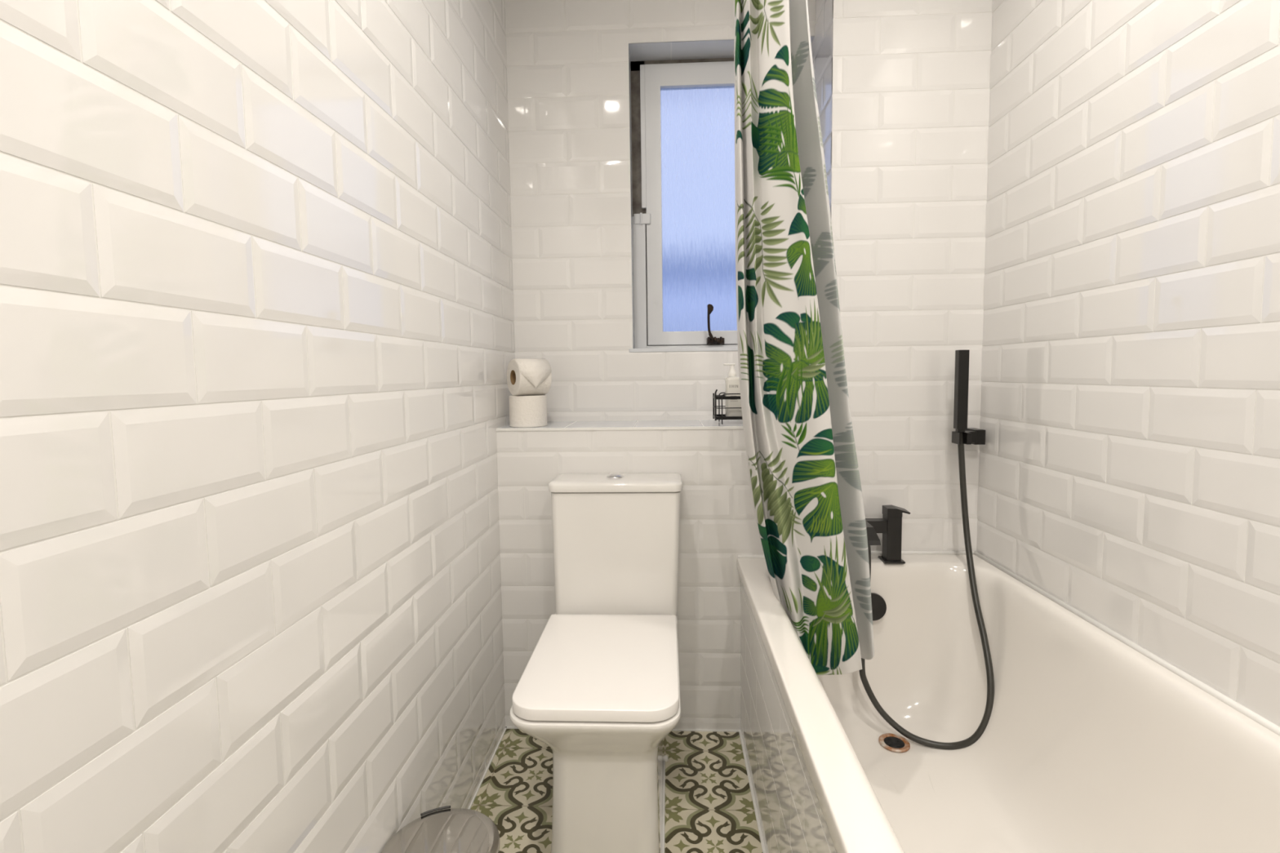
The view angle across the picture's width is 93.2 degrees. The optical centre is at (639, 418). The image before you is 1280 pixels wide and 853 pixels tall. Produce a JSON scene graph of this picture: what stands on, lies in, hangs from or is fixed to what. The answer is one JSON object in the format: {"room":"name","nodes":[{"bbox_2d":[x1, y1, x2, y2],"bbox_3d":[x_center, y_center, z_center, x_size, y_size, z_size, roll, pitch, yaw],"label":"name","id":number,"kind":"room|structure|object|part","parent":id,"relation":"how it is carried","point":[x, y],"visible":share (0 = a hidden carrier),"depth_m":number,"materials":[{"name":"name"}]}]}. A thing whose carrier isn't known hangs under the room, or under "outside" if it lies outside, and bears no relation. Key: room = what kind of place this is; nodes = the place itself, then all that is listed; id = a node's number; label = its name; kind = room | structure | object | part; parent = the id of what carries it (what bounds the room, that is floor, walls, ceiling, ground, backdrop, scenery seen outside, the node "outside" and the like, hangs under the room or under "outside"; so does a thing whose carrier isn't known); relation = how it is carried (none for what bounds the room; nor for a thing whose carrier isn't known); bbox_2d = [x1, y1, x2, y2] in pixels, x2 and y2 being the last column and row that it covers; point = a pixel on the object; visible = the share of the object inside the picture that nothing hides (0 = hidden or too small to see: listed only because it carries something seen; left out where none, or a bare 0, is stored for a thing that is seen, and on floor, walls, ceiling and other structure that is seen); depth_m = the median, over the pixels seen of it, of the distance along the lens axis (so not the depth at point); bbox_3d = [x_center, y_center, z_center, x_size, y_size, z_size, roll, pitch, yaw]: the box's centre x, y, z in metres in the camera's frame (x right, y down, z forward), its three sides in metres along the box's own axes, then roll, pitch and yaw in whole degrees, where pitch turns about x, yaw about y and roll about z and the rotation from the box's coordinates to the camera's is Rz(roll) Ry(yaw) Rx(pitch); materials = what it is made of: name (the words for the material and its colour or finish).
{"room":"bathroom","nodes":[
{"label":"bathroom","id":0,"kind":"room"},
{"bbox_2d":[0,0,515,852],"bbox_3d":[-0.530,-0.184,0.607,0.122,2.640,3.329,-1,4,3],"label":"wall","id":1,"kind":"structure","parent":0,"point":[257,337],"depth_m":0.71,"materials":[{"name":"white tile"}]},
{"bbox_2d":[468,726,765,852],"bbox_3d":[-0.114,1.022,0.468,0.702,0.004,2.668,-1,4,3],"label":"trim","id":2,"kind":"structure","parent":1,"relation":"attached to","point":[506,727],"depth_m":1.62,"materials":[{"name":"white plastic"}]},
{"bbox_2d":[470,728,762,852],"bbox_3d":[0.224,1.084,0.415,1.381,0.120,2.824,-1,4,3],"label":"floor","id":3,"kind":"structure","parent":0,"point":[709,808],"depth_m":1.51,"materials":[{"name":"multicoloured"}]},
{"bbox_2d":[381,805,499,852],"bbox_3d":[-0.341,0.856,1.032,0.200,0.258,0.206,3,6,44],"label":"pedal bin","id":4,"kind":"object","parent":3,"relation":"on","point":[455,830],"visible":1,"depth_m":1.06,"materials":[{"name":"silver metal"}]},
{"bbox_2d":[509,473,682,852],"bbox_3d":[-0.070,0.560,1.438,0.358,0.782,0.650,-1,4,3],"label":"toilet","id":5,"kind":"object","parent":3,"relation":"on","point":[599,686],"visible":1,"depth_m":1.32,"materials":[{"name":"white glazed ceramic"},{"name":"chrome"}]},
{"bbox_3d":[-0.079,0.532,1.338,0.323,0.024,0.443,-1,4,3],"label":"lid","id":6,"kind":"part","parent":5,"relation":"part of","materials":[{"name":"white plastic"}]},
{"bbox_3d":[-0.063,0.175,1.659,0.358,0.028,0.152,-1,4,3],"label":"cistern lid","id":7,"kind":"part","parent":5,"relation":"part of","materials":[{"name":"white ceramic"}]},
{"bbox_2d":[736,551,1279,852],"bbox_3d":[0.590,0.713,0.939,0.693,0.531,1.696,-1,4,3],"label":"bathtub","id":8,"kind":"object","parent":3,"relation":"on","point":[1092,741],"visible":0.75,"depth_m":1.23,"materials":[{"name":"white ceramic"}]},
{"bbox_3d":[0.264,0.742,0.936,0.018,0.483,1.657,-1,4,3],"label":"panel","id":9,"kind":"part","parent":8,"relation":"part of","materials":[{"name":"white plastic"}]},
{"bbox_2d":[865,505,910,563],"bbox_3d":[0.606,0.325,1.636,0.269,0.153,0.161,-1,4,3],"label":"mixer tap","id":10,"kind":"object","parent":8,"relation":"on","point":[891,523],"visible":0.49,"depth_m":1.67,"materials":[{"name":"black metal"}]},
{"bbox_3d":[0.598,0.303,1.623,0.049,0.035,0.138,-1,4,3],"label":"spout","id":11,"kind":"part","parent":10,"relation":"part of","materials":[{"name":"black metal"}]},
{"bbox_3d":[0.711,0.257,1.679,0.062,0.025,0.042,-1,4,3],"label":"tap lever","id":12,"kind":"part","parent":10,"relation":"part of","materials":[{"name":"black metal"}]},
{"bbox_2d":[858,431,994,749],"bbox_3d":[0.730,0.428,1.560,0.323,0.769,0.256,-1,4,3],"label":"shower hose","id":13,"kind":"object","parent":10,"relation":"attached to","point":[978,733],"visible":0.68,"depth_m":1.55,"materials":[{"name":"grey rubber"}]},
{"bbox_2d":[878,733,910,752],"bbox_3d":[0.641,0.817,1.526,0.073,0.005,0.073,-1,4,3],"label":"outlet","id":14,"kind":"object","parent":8,"relation":"attached to","point":[887,742],"depth_m":1.52,"materials":[{"name":"black"}]},
{"bbox_2d":[496,419,764,729],"bbox_3d":[0.074,0.464,1.875,0.958,0.900,0.246,-1,4,3],"label":"wall ledge","id":15,"kind":"object","parent":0,"point":[717,524],"visible":0.43,"depth_m":1.75,"materials":[{"name":"white tile"}]},
{"bbox_2d":[508,395,546,427],"bbox_3d":[-0.336,-0.023,1.815,0.111,0.093,0.111,-1,4,3],"label":"toilet roll","id":16,"kind":"object","parent":15,"relation":"on","point":[526,411],"visible":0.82,"depth_m":1.77,"materials":[{"name":"white paper"}]},
{"bbox_2d":[506,358,551,395],"bbox_3d":[-0.329,-0.123,1.796,0.100,0.108,0.110,-4,5,-33],"label":"toilet roll","id":17,"kind":"object","parent":16,"relation":"on","point":[525,376],"visible":1,"depth_m":1.76,"materials":[{"name":"white paper"}]},
{"bbox_2d":[712,389,742,424],"bbox_3d":[0.288,-0.038,1.811,0.134,0.102,0.105,-1,4,3],"label":"wire caddy","id":18,"kind":"object","parent":15,"relation":"on","point":[718,416],"visible":0.44,"depth_m":1.76,"materials":[{"name":"black metal"}]},
{"bbox_2d":[723,363,742,416],"bbox_3d":[0.284,-0.085,1.810,0.068,0.158,0.046,-1,4,3],"label":"soap bottle","id":19,"kind":"object","parent":18,"relation":"in","point":[732,382],"visible":0.8,"depth_m":1.79,"materials":[{"name":"white plastic"}]},
{"bbox_2d":[504,0,815,421],"bbox_3d":[0.075,-0.302,2.065,0.958,2.400,0.252,-1,4,3],"label":"wall","id":20,"kind":"structure","parent":0,"point":[567,60],"depth_m":1.92,"materials":[{"name":"white tile"}]},
{"bbox_2d":[631,57,737,348],"bbox_3d":[0.262,-0.706,2.014,0.572,0.942,0.097,-1,4,3],"label":"window","id":21,"kind":"structure","parent":20,"relation":"in","point":[682,111],"depth_m":2.01,"materials":[{"name":"glass"}]},
{"bbox_3d":[0.280,-0.691,2.009,0.421,0.800,0.001,-1,4,3],"label":"pane","id":22,"kind":"part","parent":21,"relation":"part of","materials":[{"name":"glass"}]},
{"bbox_3d":[0.252,-0.312,2.010,0.059,0.132,0.028,-1,4,3],"label":"handle","id":23,"kind":"part","parent":21,"relation":"part of","materials":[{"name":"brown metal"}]},
{"bbox_2d":[628,35,814,352],"bbox_3d":[0.253,-0.702,1.958,0.584,0.966,0.119,-1,4,3],"label":"trim","id":24,"kind":"structure","parent":20,"relation":"attached to","point":[710,49],"depth_m":1.94,"materials":[{"name":"white tile"}]},
{"bbox_2d":[811,0,992,551],"bbox_3d":[0.759,-0.301,1.930,0.426,2.400,0.458,-1,4,3],"label":"wall","id":25,"kind":"structure","parent":0,"point":[902,86],"depth_m":1.69,"materials":[{"name":"white tile"}]},
{"bbox_2d":[976,0,1279,726],"bbox_3d":[0.967,-0.199,0.537,0.122,2.640,3.329,-1,4,3],"label":"wall","id":26,"kind":"structure","parent":0,"point":[1129,460],"depth_m":1.12,"materials":[{"name":"white tile"}]},
{"bbox_2d":[951,427,985,444],"bbox_3d":[0.905,0.052,1.663,0.137,0.040,0.062,-5,6,-41],"label":"bracket","id":27,"kind":"object","parent":26,"relation":"attached to","point":[974,436],"visible":0.89,"depth_m":1.65,"materials":[{"name":"black metal"}]},
{"bbox_2d":[953,349,969,432],"bbox_3d":[0.864,-0.073,1.628,0.027,0.220,0.023,-1,4,3],"label":"shower","id":28,"kind":"object","parent":27,"relation":"on","point":[962,357],"visible":1,"depth_m":1.62,"materials":[{"name":"black metal"}]},
{"bbox_3d":[0.202,-1.448,0.478,1.381,0.120,3.329,-1,4,3],"label":"ceiling","id":29,"kind":"structure","parent":0,"visible":0},
{"bbox_3d":[0.232,-1.267,0.402,0.023,0.023,2.893,-1,4,3],"label":"rail","id":30,"kind":"object","parent":29,"relation":"attached to","visible":0},
{"bbox_2d":[733,0,874,675],"bbox_3d":[0.369,-0.358,1.372,0.302,1.916,0.386,-1,4,3],"label":"shower curtain","id":31,"kind":"object","parent":30,"relation":"hanging from","point":[803,468],"visible":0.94,"depth_m":1.31,"materials":[{"name":"fabric"}]}
]}

